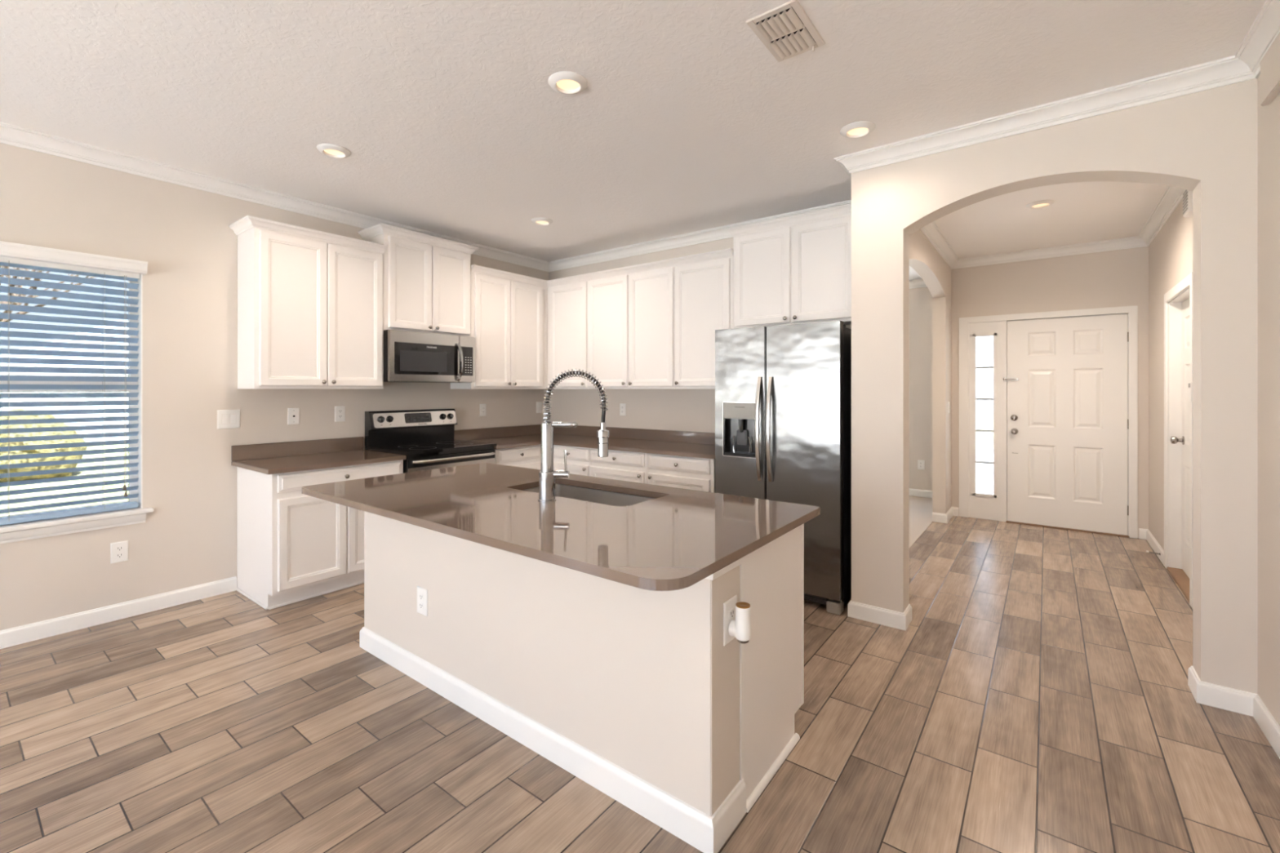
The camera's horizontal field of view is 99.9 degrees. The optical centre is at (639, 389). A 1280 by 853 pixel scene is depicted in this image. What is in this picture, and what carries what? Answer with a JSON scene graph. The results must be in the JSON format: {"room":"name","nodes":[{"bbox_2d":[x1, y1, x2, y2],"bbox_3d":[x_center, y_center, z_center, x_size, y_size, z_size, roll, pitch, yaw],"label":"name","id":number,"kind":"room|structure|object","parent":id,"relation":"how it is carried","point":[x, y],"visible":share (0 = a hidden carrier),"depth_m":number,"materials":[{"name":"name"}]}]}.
{"room":"kitchen","nodes":[
{"label":"kitchen","id":0,"kind":"room"},
{"bbox_2d":[0,142,548,630],"bbox_3d":[-3.434,-0.010,2.986,0.150,2.790,8.120,0,0,37],"label":"wall","id":1,"kind":"structure","parent":0,"point":[188,244],"depth_m":3.46,"materials":[{"name":"beige paint"}]},
{"bbox_2d":[0,265,154,543],"bbox_3d":[-3.434,0.050,2.924,0.175,1.550,1.162,0,0,37],"label":"window","id":2,"kind":"structure","parent":1,"relation":"in","point":[9,533],"depth_m":3.15,"materials":[{"name":"white paint"}]},
{"bbox_2d":[0,240,147,525],"bbox_3d":[-3.401,-0.025,2.899,0.133,1.513,1.096,0,0,37],"label":"window blind","id":3,"kind":"object","parent":2,"relation":"attached to","point":[11,254],"visible":1,"depth_m":3.09,"materials":[{"name":"white plastic"}]},
{"bbox_2d":[0,576,236,648],"bbox_3d":[-4.255,1.338,1.763,0.016,0.094,4.880,0,0,37],"label":"baseboard","id":4,"kind":"structure","parent":1,"relation":"attached to","point":[24,633],"depth_m":3.20,"materials":[{"name":"white paint"}]},
{"bbox_2d":[110,540,128,564],"bbox_3d":[-3.140,0.982,3.243,0.008,0.122,0.078,0,0,37],"label":"wall outlet","id":5,"kind":"object","parent":1,"relation":"attached to","point":[118,550],"visible":1,"depth_m":3.24,"materials":[{"name":"white plastic"}]},
{"bbox_2d":[115,552,124,558],"bbox_3d":[-3.137,1.003,3.241,0.002,0.029,0.035,0,0,37],"label":"receptacle","id":6,"kind":"object","parent":5,"relation":"attached to","point":[118,555],"depth_m":3.24,"materials":[{"name":"white plastic"}]},
{"bbox_2d":[115,546,124,551],"bbox_3d":[-3.137,0.961,3.241,0.002,0.029,0.035,0,0,37],"label":"receptacle","id":7,"kind":"object","parent":5,"relation":"attached to","point":[117,548],"depth_m":3.24,"materials":[{"name":"white plastic"}]},
{"bbox_2d":[217,409,239,428],"bbox_3d":[-2.810,0.204,3.676,0.011,0.128,0.128,0,0,37],"label":"light switch","id":8,"kind":"object","parent":1,"relation":"attached to","point":[226,419],"visible":1,"depth_m":3.67,"materials":[{"name":"white plastic"}]},
{"bbox_2d":[0,121,548,271],"bbox_3d":[-3.347,-1.361,2.910,0.080,0.087,7.805,0,0,37],"label":"crown molding","id":9,"kind":"structure","parent":1,"relation":"attached to","point":[11,135],"depth_m":3.53,"materials":[{"name":"white paint"}]},
{"bbox_2d":[287,408,299,424],"bbox_3d":[-2.569,0.200,3.991,0.016,0.122,0.078,0,0,37],"label":"wall jack","id":10,"kind":"object","parent":1,"relation":"attached to","point":[293,414],"visible":1,"depth_m":3.99,"materials":[{"name":"white plastic"}]},
{"bbox_2d":[231,436,363,461],"bbox_3d":[-2.529,0.439,4.038,0.020,0.105,0.888,0,0,37],"label":"backsplash","id":11,"kind":"structure","parent":1,"relation":"attached to","point":[250,451],"depth_m":3.98,"materials":[{"name":"stone"}]},
{"bbox_2d":[228,215,386,389],"bbox_3d":[-2.392,-0.560,3.931,0.367,1.117,0.915,0,0,37],"label":"upper cabinet","id":12,"kind":"object","parent":1,"relation":"attached to","point":[310,302],"visible":1,"depth_m":3.77,"materials":[{"name":"white paint"}]},
{"bbox_2d":[334,405,345,422],"bbox_3d":[-2.373,0.195,4.256,0.008,0.122,0.078,0,0,37],"label":"wall outlet","id":13,"kind":"object","parent":1,"relation":"attached to","point":[340,411],"visible":1,"depth_m":4.25,"materials":[{"name":"white plastic"}]},
{"bbox_2d":[357,223,478,337],"bbox_3d":[-1.874,-0.873,4.615,0.367,0.812,0.900,0,0,37],"label":"upper cabinet","id":14,"kind":"object","parent":1,"relation":"attached to","point":[427,278],"visible":0.96,"depth_m":4.47,"materials":[{"name":"white paint"}]},
{"bbox_2d":[383,329,475,382],"bbox_3d":[-1.843,-0.262,4.590,0.445,0.405,0.790,0,0,37],"label":"microwave","id":15,"kind":"object","parent":14,"relation":"attached to","point":[409,357],"visible":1,"depth_m":4.43,"materials":[{"name":"silver metal"}]},
{"bbox_2d":[479,404,486,416],"bbox_3d":[-1.556,0.206,5.336,0.010,0.122,0.078,0,0,37],"label":"wall outlet","id":16,"kind":"object","parent":1,"relation":"attached to","point":[482,407],"visible":1,"depth_m":5.33,"materials":[{"name":"white plastic"}]},
{"bbox_2d":[481,406,484,413],"bbox_3d":[-1.554,0.206,5.334,0.003,0.068,0.034,0,0,37],"label":"receptacle","id":17,"kind":"object","parent":16,"relation":"attached to","point":[482,407],"depth_m":5.33,"materials":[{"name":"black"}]},
{"bbox_2d":[450,264,547,389],"bbox_3d":[-1.351,-0.560,5.306,0.367,1.117,0.935,0,0,37],"label":"upper cabinet","id":18,"kind":"object","parent":1,"relation":"attached to","point":[509,310],"visible":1,"depth_m":5.16,"materials":[{"name":"white paint"}]},
{"bbox_2d":[536,401,542,413],"bbox_3d":[-1.109,0.200,5.926,0.011,0.122,0.078,0,0,37],"label":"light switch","id":19,"kind":"object","parent":1,"relation":"attached to","point":[539,404],"visible":1,"depth_m":5.92,"materials":[{"name":"white plastic"}]},
{"bbox_2d":[0,0,1266,279],"bbox_3d":[-0.035,-1.530,2.660,5.965,0.250,11.700,0,0,37],"label":"ceiling","id":20,"kind":"structure","parent":0,"point":[450,118],"depth_m":2.57,"materials":[{"name":"white paint"}]},
{"bbox_2d":[316,143,351,158],"bbox_3d":[-1.800,-1.395,3.163,0.178,0.020,0.178,0,0,37],"label":"recessed light","id":21,"kind":"object","parent":20,"relation":"in","point":[328,149],"visible":1,"depth_m":3.15,"materials":[{"name":"white paint"}]},
{"bbox_2d":[531,217,552,225],"bbox_3d":[-0.817,-1.395,4.486,0.178,0.020,0.178,0,0,37],"label":"recessed light","id":22,"kind":"object","parent":20,"relation":"in","point":[540,221],"visible":1,"depth_m":4.45,"materials":[{"name":"white paint"}]},
{"bbox_2d":[548,71,587,94],"bbox_3d":[-0.330,-1.395,2.462,0.178,0.020,0.178,0,0,37],"label":"recessed light","id":23,"kind":"object","parent":20,"relation":"in","point":[558,82],"visible":1,"depth_m":2.44,"materials":[{"name":"white paint"}]},
{"bbox_2d":[746,0,825,62],"bbox_3d":[0.577,-1.388,2.115,0.199,0.032,0.314,0,0,37],"label":"ceiling vent","id":24,"kind":"object","parent":20,"relation":"in","point":[786,30],"visible":1,"depth_m":2.09,"materials":[{"name":"white metal"}]},
{"bbox_2d":[840,120,875,137],"bbox_3d":[1.175,-1.395,2.904,0.178,0.020,0.178,0,0,37],"label":"recessed light","id":25,"kind":"object","parent":20,"relation":"in","point":[864,128],"visible":1,"depth_m":2.88,"materials":[{"name":"white paint"}]},
{"bbox_2d":[1026,200,1054,208],"bbox_3d":[3.031,-1.395,4.071,0.178,0.020,0.178,0,0,37],"label":"recessed light","id":26,"kind":"object","parent":20,"relation":"in","point":[1042,203],"visible":1,"depth_m":4.05,"materials":[{"name":"white paint"}]},
{"bbox_2d":[0,515,1279,852],"bbox_3d":[-0.343,1.445,2.253,5.965,0.120,10.680,0,0,37],"label":"floor","id":27,"kind":"structure","parent":0,"point":[1036,695],"depth_m":2.09,"materials":[{"name":"brown tile"}]},
{"bbox_2d":[235,459,403,609],"bbox_3d":[-2.260,0.954,3.846,0.679,0.862,0.864,0,0,37],"label":"base cabinet","id":28,"kind":"object","parent":27,"relation":"on","point":[294,546],"visible":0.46,"depth_m":3.52,"materials":[{"name":"white paint"}]},
{"bbox_2d":[231,436,406,474],"bbox_3d":[-2.272,0.455,3.843,0.666,0.135,0.888,0,0,37],"label":"countertop","id":29,"kind":"structure","parent":28,"relation":"on","point":[273,458],"depth_m":3.83,"materials":[{"name":"brown stone"}]},
{"bbox_2d":[364,408,497,473],"bbox_3d":[-1.724,0.783,4.499,0.728,1.204,0.808,0,0,37],"label":"range","id":30,"kind":"object","parent":27,"relation":"on","point":[426,437],"visible":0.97,"depth_m":4.48,"materials":[{"name":"black metal"}]},
{"bbox_2d":[364,439,497,457],"bbox_3d":[-1.740,0.490,4.511,0.672,0.046,0.808,0,0,37],"label":"cooktop","id":31,"kind":"object","parent":30,"relation":"in","point":[419,448],"depth_m":4.40,"materials":[{"name":"black glass"}]},
{"bbox_2d":[495,444,541,470],"bbox_3d":[-1.318,0.954,5.091,0.679,0.862,0.613,0,0,37],"label":"base cabinet","id":32,"kind":"object","parent":27,"relation":"on","point":[530,456],"visible":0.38,"depth_m":4.90,"materials":[{"name":"white paint"}]},
{"bbox_2d":[553,444,590,475],"bbox_3d":[-0.499,0.954,5.220,0.568,0.862,0.679,0,0,37],"label":"base cabinet","id":33,"kind":"object","parent":27,"relation":"on","point":[578,459],"visible":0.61,"depth_m":4.92,"materials":[{"name":"white paint"}]},
{"bbox_2d":[359,511,804,852],"bbox_3d":[-0.397,0.954,2.563,2.167,0.862,0.819,0,0,37],"label":"kitchen island","id":34,"kind":"object","parent":27,"relation":"on","point":[637,694],"visible":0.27,"depth_m":1.93,"materials":[{"name":"beige paint"}]},
{"bbox_2d":[417,586,427,616],"bbox_3d":[-1.033,1.004,2.546,0.085,0.125,0.008,0,0,37],"label":"wall outlet","id":35,"kind":"object","parent":34,"relation":"attached to","point":[422,593],"visible":1,"depth_m":2.54,"materials":[{"name":"white plastic"}]},
{"bbox_2d":[418,602,423,609],"bbox_3d":[-1.035,1.025,2.544,0.035,0.029,0.002,0,0,37],"label":"receptacle","id":36,"kind":"object","parent":35,"relation":"attached to","point":[420,604],"depth_m":2.54,"materials":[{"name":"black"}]},
{"bbox_2d":[418,593,423,600],"bbox_3d":[-1.035,0.983,2.544,0.035,0.029,0.002,0,0,37],"label":"receptacle","id":37,"kind":"object","parent":35,"relation":"attached to","point":[420,595],"depth_m":2.54,"materials":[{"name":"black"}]},
{"bbox_2d":[302,462,820,591],"bbox_3d":[-0.480,0.507,2.480,2.252,0.030,1.128,0,0,37],"label":"island countertop","id":38,"kind":"structure","parent":34,"relation":"on","point":[675,540],"depth_m":2.04,"materials":[{"name":"brown stone"}]},
{"bbox_2d":[537,368,608,502],"bbox_3d":[-0.295,0.200,2.369,0.318,0.583,0.080,0,0,10],"label":"faucet","id":39,"kind":"object","parent":38,"relation":"on","point":[547,476],"visible":1,"depth_m":2.36,"materials":[{"name":"silver metal"}]},
{"bbox_2d":[521,484,655,506],"bbox_3d":[-0.266,0.621,2.608,0.810,0.194,0.406,0,0,37],"label":"sink","id":40,"kind":"object","parent":38,"relation":"in","point":[605,497],"visible":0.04,"depth_m":2.80,"materials":[{"name":"silver metal"}]},
{"bbox_2d":[723,595,737,645],"bbox_3d":[0.288,0.730,1.699,0.008,0.132,0.085,0,0,37],"label":"wall outlet","id":41,"kind":"object","parent":34,"relation":"attached to","point":[729,606],"visible":0.74,"depth_m":1.68,"materials":[{"name":"white plastic"}]},
{"bbox_2d":[728,608,734,619],"bbox_3d":[0.290,0.709,1.698,0.002,0.029,0.035,0,0,37],"label":"receptacle","id":42,"kind":"object","parent":41,"relation":"attached to","point":[731,611],"depth_m":1.70,"materials":[{"name":"white plastic"}]},
{"bbox_2d":[728,601,751,644],"bbox_3d":[0.315,0.726,1.673,0.065,0.117,0.053,0,0,37],"label":"plug-in air freshener","id":43,"kind":"object","parent":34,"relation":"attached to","point":[740,628],"visible":1,"depth_m":1.65,"materials":[{"name":"white plastic"}]},
{"bbox_2d":[590,448,647,484],"bbox_3d":[-0.019,0.954,4.857,0.628,0.862,0.679,0,0,37],"label":"base cabinet","id":44,"kind":"object","parent":27,"relation":"on","point":[628,466],"visible":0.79,"depth_m":4.59,"materials":[{"name":"white paint"}]},
{"bbox_2d":[647,453,715,493],"bbox_3d":[0.484,0.954,4.476,0.626,0.862,0.679,0,0,37],"label":"base cabinet","id":45,"kind":"object","parent":27,"relation":"on","point":[695,473],"visible":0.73,"depth_m":4.21,"materials":[{"name":"white paint"}]},
{"bbox_2d":[453,424,715,458],"bbox_3d":[-0.404,0.455,4.794,2.498,0.135,1.246,0,0,37],"label":"countertop","id":46,"kind":"structure","parent":45,"relation":"on","point":[670,442],"depth_m":5.09,"materials":[{"name":"brown stone"}]},
{"bbox_2d":[715,320,851,614],"bbox_3d":[1.105,0.482,3.840,0.866,1.801,0.892,0,0,37],"label":"refrigerator","id":47,"kind":"object","parent":27,"relation":"on","point":[783,393],"visible":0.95,"depth_m":3.45,"materials":[{"name":"grey metal"}]},
{"bbox_2d":[548,237,851,432],"bbox_3d":[0.427,-0.010,5.053,3.515,2.790,0.165,0,0,37],"label":"wall","id":48,"kind":"structure","parent":0,"point":[675,410],"depth_m":5.25,"materials":[{"name":"beige paint"}]},
{"bbox_2d":[547,274,587,389],"bbox_3d":[-0.655,-0.560,5.534,0.570,1.117,0.367,0,0,37],"label":"upper cabinet","id":49,"kind":"object","parent":48,"relation":"attached to","point":[567,296],"visible":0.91,"depth_m":5.41,"materials":[{"name":"white paint"}]},
{"bbox_2d":[453,424,715,444],"bbox_3d":[-0.404,0.439,4.794,2.498,0.105,1.246,0,0,37],"label":"backsplash","id":50,"kind":"structure","parent":48,"relation":"attached to","point":[699,437],"depth_m":5.31,"materials":[{"name":"stone"}]},
{"bbox_2d":[619,403,626,415],"bbox_3d":[-0.174,0.205,5.398,0.075,0.122,0.008,0,0,37],"label":"wall outlet","id":51,"kind":"object","parent":48,"relation":"attached to","point":[622,406],"visible":1,"depth_m":5.39,"materials":[{"name":"white plastic"}]},
{"bbox_2d":[584,258,675,389],"bbox_3d":[-0.023,-0.560,5.055,1.015,1.117,0.367,0,0,37],"label":"upper cabinet","id":52,"kind":"object","parent":48,"relation":"attached to","point":[631,309],"visible":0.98,"depth_m":4.89,"materials":[{"name":"white paint"}]},
{"bbox_2d":[548,200,851,271],"bbox_3d":[0.352,-1.361,4.955,3.514,0.087,0.080,0,0,37],"label":"crown molding","id":53,"kind":"structure","parent":48,"relation":"attached to","point":[719,233],"depth_m":5.06,"materials":[{"name":"white paint"}]},
{"bbox_2d":[671,248,733,389],"bbox_3d":[0.605,-0.560,4.581,0.558,1.117,0.367,0,0,37],"label":"upper cabinet","id":54,"kind":"object","parent":48,"relation":"attached to","point":[704,282],"visible":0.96,"depth_m":4.47,"materials":[{"name":"white paint"}]},
{"bbox_2d":[724,204,851,328],"bbox_3d":[1.190,-0.878,4.138,1.010,0.802,0.367,0,0,37],"label":"upper cabinet","id":55,"kind":"object","parent":48,"relation":"attached to","point":[797,268],"visible":0.87,"depth_m":3.98,"materials":[{"name":"white paint"}]},
{"bbox_2d":[909,286,932,490],"bbox_3d":[2.528,-0.010,7.836,3.510,2.790,0.150,0,0,37],"label":"wall","id":56,"kind":"structure","parent":0,"point":[920,298],"depth_m":6.92,"materials":[{"name":"beige paint"}]},
{"bbox_2d":[909,279,926,288],"bbox_3d":[2.457,-1.357,7.741,3.510,0.096,0.088,0,0,37],"label":"crown molding","id":57,"kind":"structure","parent":56,"relation":"attached to","point":[916,283],"depth_m":6.91,"materials":[{"name":"white paint"}]},
{"bbox_2d":[909,488,932,497],"bbox_3d":[2.478,1.338,7.770,3.510,0.094,0.016,0,0,37],"label":"baseboard","id":58,"kind":"structure","parent":56,"relation":"attached to","point":[915,492],"depth_m":6.91,"materials":[{"name":"white paint"}]},
{"bbox_2d":[917,459,924,470],"bbox_3d":[3.614,0.973,6.915,0.078,0.122,0.008,0,0,37],"label":"wall outlet","id":59,"kind":"object","parent":56,"relation":"attached to","point":[920,463],"visible":1,"depth_m":6.92,"materials":[{"name":"white plastic"}]},
{"bbox_2d":[909,495,932,548],"bbox_3d":[1.466,1.443,6.552,3.665,0.124,3.480,0,0,37],"label":"floor","id":60,"kind":"structure","parent":0,"point":[920,508],"depth_m":5.84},
{"bbox_2d":[909,229,951,514],"bbox_3d":[2.600,-0.010,4.920,0.122,2.790,2.575,0,0,37],"label":"wall","id":61,"kind":"structure","parent":0,"point":[925,260],"depth_m":5.59,"materials":[{"name":"beige paint"}]},
{"bbox_2d":[920,221,959,269],"bbox_3d":[2.486,-1.361,4.602,0.080,0.087,3.220,0,0,37],"label":"crown molding","id":62,"kind":"structure","parent":61,"relation":"attached to","point":[931,232],"depth_m":5.03,"materials":[{"name":"white paint"}]},
{"bbox_2d":[932,512,946,523],"bbox_3d":[3.119,1.338,5.593,0.138,0.094,0.016,0,0,37],"label":"baseboard","id":63,"kind":"structure","parent":61,"relation":"attached to","point":[936,517],"depth_m":5.59,"materials":[{"name":"white paint"}]},
{"bbox_2d":[947,401,950,413],"bbox_3d":[3.291,0.195,5.723,0.011,0.122,0.078,0,0,37],"label":"light switch","id":64,"kind":"object","parent":61,"relation":"attached to","point":[948,404],"visible":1,"depth_m":5.71,"materials":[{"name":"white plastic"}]},
{"bbox_2d":[946,506,952,523],"bbox_3d":[3.297,1.338,5.728,0.016,0.094,0.446,0,0,37],"label":"baseboard","id":65,"kind":"structure","parent":61,"relation":"attached to","point":[949,513],"depth_m":5.69,"materials":[{"name":"white paint"}]},
{"bbox_2d":[951,246,1148,537],"bbox_3d":[4.105,-0.010,5.490,1.835,2.790,0.150,0,0,37],"label":"wall","id":66,"kind":"structure","parent":0,"point":[1117,277],"depth_m":5.31,"materials":[{"name":"beige paint"}]},
{"bbox_2d":[951,506,958,515],"bbox_3d":[3.447,1.338,5.883,0.068,0.094,0.016,0,0,37],"label":"baseboard","id":67,"kind":"structure","parent":66,"relation":"attached to","point":[955,509],"depth_m":5.88,"materials":[{"name":"white paint"}]},
{"bbox_2d":[959,305,1137,537],"bbox_3d":[4.071,0.304,5.455,1.437,2.162,0.186,0,0,37],"label":"door","id":68,"kind":"structure","parent":66,"relation":"in","point":[1069,384],"depth_m":5.31,"materials":[{"name":"white paint"}]},
{"bbox_2d":[968,320,1000,520],"bbox_3d":[3.683,0.335,5.744,0.287,2.100,0.054,0,0,37],"label":"window","id":69,"kind":"structure","parent":68,"relation":"attached to","point":[983,506],"depth_m":5.72,"materials":[{"name":"white paint"}]},
{"bbox_2d":[952,236,1147,269],"bbox_3d":[4.032,-1.361,5.401,1.583,0.087,0.080,0,0,37],"label":"crown molding","id":70,"kind":"structure","parent":66,"relation":"attached to","point":[1133,242],"depth_m":5.35,"materials":[{"name":"white paint"}]},
{"bbox_2d":[1138,528,1148,539],"bbox_3d":[4.657,1.338,4.969,0.065,0.094,0.016,0,0,37],"label":"baseboard","id":71,"kind":"structure","parent":66,"relation":"attached to","point":[1142,532],"depth_m":4.97,"materials":[{"name":"white paint"}]},
{"bbox_2d":[851,78,1257,693],"bbox_3d":[2.003,-0.010,2.845,1.664,2.790,0.165,0,0,37],"label":"wall","id":72,"kind":"structure","parent":0,"point":[1204,143],"depth_m":2.48,"materials":[{"name":"beige paint"}]},
{"bbox_2d":[847,600,906,631],"bbox_3d":[1.401,1.338,3.187,0.323,0.094,0.016,0,0,37],"label":"baseboard","id":73,"kind":"structure","parent":72,"relation":"attached to","point":[894,619],"depth_m":3.18,"materials":[{"name":"white paint"}]},
{"bbox_2d":[903,604,911,629],"bbox_3d":[1.573,1.338,3.161,0.016,0.094,0.181,0,0,37],"label":"baseboard","id":74,"kind":"structure","parent":72,"relation":"attached to","point":[908,612],"depth_m":3.15,"materials":[{"name":"white paint"}]},
{"bbox_2d":[833,55,1255,173],"bbox_3d":[1.897,-1.361,2.772,1.744,0.087,0.080,0,0,37],"label":"crown molding","id":75,"kind":"structure","parent":72,"relation":"attached to","point":[1228,70],"depth_m":2.64,"materials":[{"name":"white paint"}]},
{"bbox_2d":[1187,665,1200,702],"bbox_3d":[2.521,1.338,2.443,0.016,0.094,0.181,0,0,37],"label":"baseboard","id":76,"kind":"structure","parent":72,"relation":"attached to","point":[1193,679],"depth_m":2.45,"materials":[{"name":"white paint"}]},
{"bbox_2d":[1196,680,1256,716],"bbox_3d":[2.538,1.338,2.327,0.184,0.094,0.016,0,0,37],"label":"baseboard","id":77,"kind":"structure","parent":72,"relation":"attached to","point":[1233,700],"depth_m":2.32,"materials":[{"name":"white paint"}]},
{"bbox_2d":[1148,32,1279,725],"bbox_3d":[1.671,-0.010,0.636,0.528,2.790,10.530,0,0,37],"label":"wall","id":78,"kind":"structure","parent":0,"point":[1268,116],"depth_m":2.21,"materials":[{"name":"beige paint"}]},
{"bbox_2d":[1146,529,1164,565],"bbox_3d":[4.399,1.338,4.587,0.016,0.094,0.935,0,0,37],"label":"baseboard","id":79,"kind":"structure","parent":78,"relation":"attached to","point":[1157,548],"depth_m":4.56,"materials":[{"name":"white paint"}]},
{"bbox_2d":[1137,186,1184,246],"bbox_3d":[3.685,-1.361,3.695,0.080,0.087,3.220,0,0,37],"label":"crown molding","id":80,"kind":"structure","parent":78,"relation":"attached to","point":[1171,197],"depth_m":4.17,"materials":[{"name":"white paint"}]},
{"bbox_2d":[1164,271,1192,608],"bbox_3d":[3.855,0.320,3.761,0.147,2.130,1.030,0,0,37],"label":"door","id":81,"kind":"structure","parent":78,"relation":"in","point":[1178,301],"depth_m":4.10,"materials":[{"name":"white paint"}]},
{"bbox_2d":[1182,189,1192,217],"bbox_3d":[3.462,-1.188,3.378,0.052,0.177,0.165,0,0,37],"label":"door chime","id":82,"kind":"object","parent":78,"relation":"attached to","point":[1187,194],"visible":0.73,"depth_m":3.36,"materials":[{"name":"white plastic"}]},
{"bbox_2d":[1182,190,1187,214],"bbox_3d":[3.443,-1.185,3.394,0.003,0.131,0.128,0,0,37],"label":"grille","id":83,"kind":"object","parent":82,"relation":"attached to","point":[1185,192],"depth_m":3.40,"materials":[{"name":"grey plastic"}]},
{"bbox_2d":[1187,381,1192,402],"bbox_3d":[3.482,0.015,3.388,0.031,0.130,0.095,0,0,37],"label":"alarm keypad","id":84,"kind":"object","parent":78,"relation":"attached to","point":[1190,383],"visible":0.57,"depth_m":3.38,"materials":[{"name":"white plastic"}]},
{"bbox_2d":[1235,0,1279,78],"bbox_3d":[0.475,-1.361,-0.488,0.080,0.087,6.995,0,0,37],"label":"crown molding","id":85,"kind":"structure","parent":78,"relation":"attached to","point":[1265,28],"depth_m":2.09,"materials":[{"name":"white paint"}]},
{"bbox_2d":[1253,693,1279,758],"bbox_3d":[0.500,1.338,-0.507,0.016,0.094,6.995,0,0,37],"label":"baseboard","id":86,"kind":"structure","parent":78,"relation":"attached to","point":[1269,726],"depth_m":2.14,"materials":[{"name":"white paint"}]},
{"bbox_3d":[1.630,-0.010,3.635,0.118,2.790,0.645,0,0,37],"label":"wall","id":87,"kind":"structure","parent":0,"visible":0},
{"bbox_2d":[834,160,851,177],"bbox_3d":[1.478,-1.361,3.597,0.080,0.087,0.890,0,0,37],"label":"crown molding","id":88,"kind":"structure","parent":87,"relation":"attached to","point":[839,163],"depth_m":3.36,"materials":[{"name":"white paint"}]},
{"label":"outside","id":89,"kind":"structure","parent":0,"visible":0},
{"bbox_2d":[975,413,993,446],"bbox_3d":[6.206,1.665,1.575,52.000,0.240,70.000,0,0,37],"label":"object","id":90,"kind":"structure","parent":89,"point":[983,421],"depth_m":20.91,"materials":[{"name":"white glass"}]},
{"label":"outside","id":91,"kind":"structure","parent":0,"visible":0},
{"bbox_2d":[975,445,993,494],"bbox_3d":[4.523,1.490,10.954,18.000,0.110,9.070,0,0,37],"label":"window pane","id":92,"kind":"structure","parent":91,"point":[984,472],"depth_m":9.48,"materials":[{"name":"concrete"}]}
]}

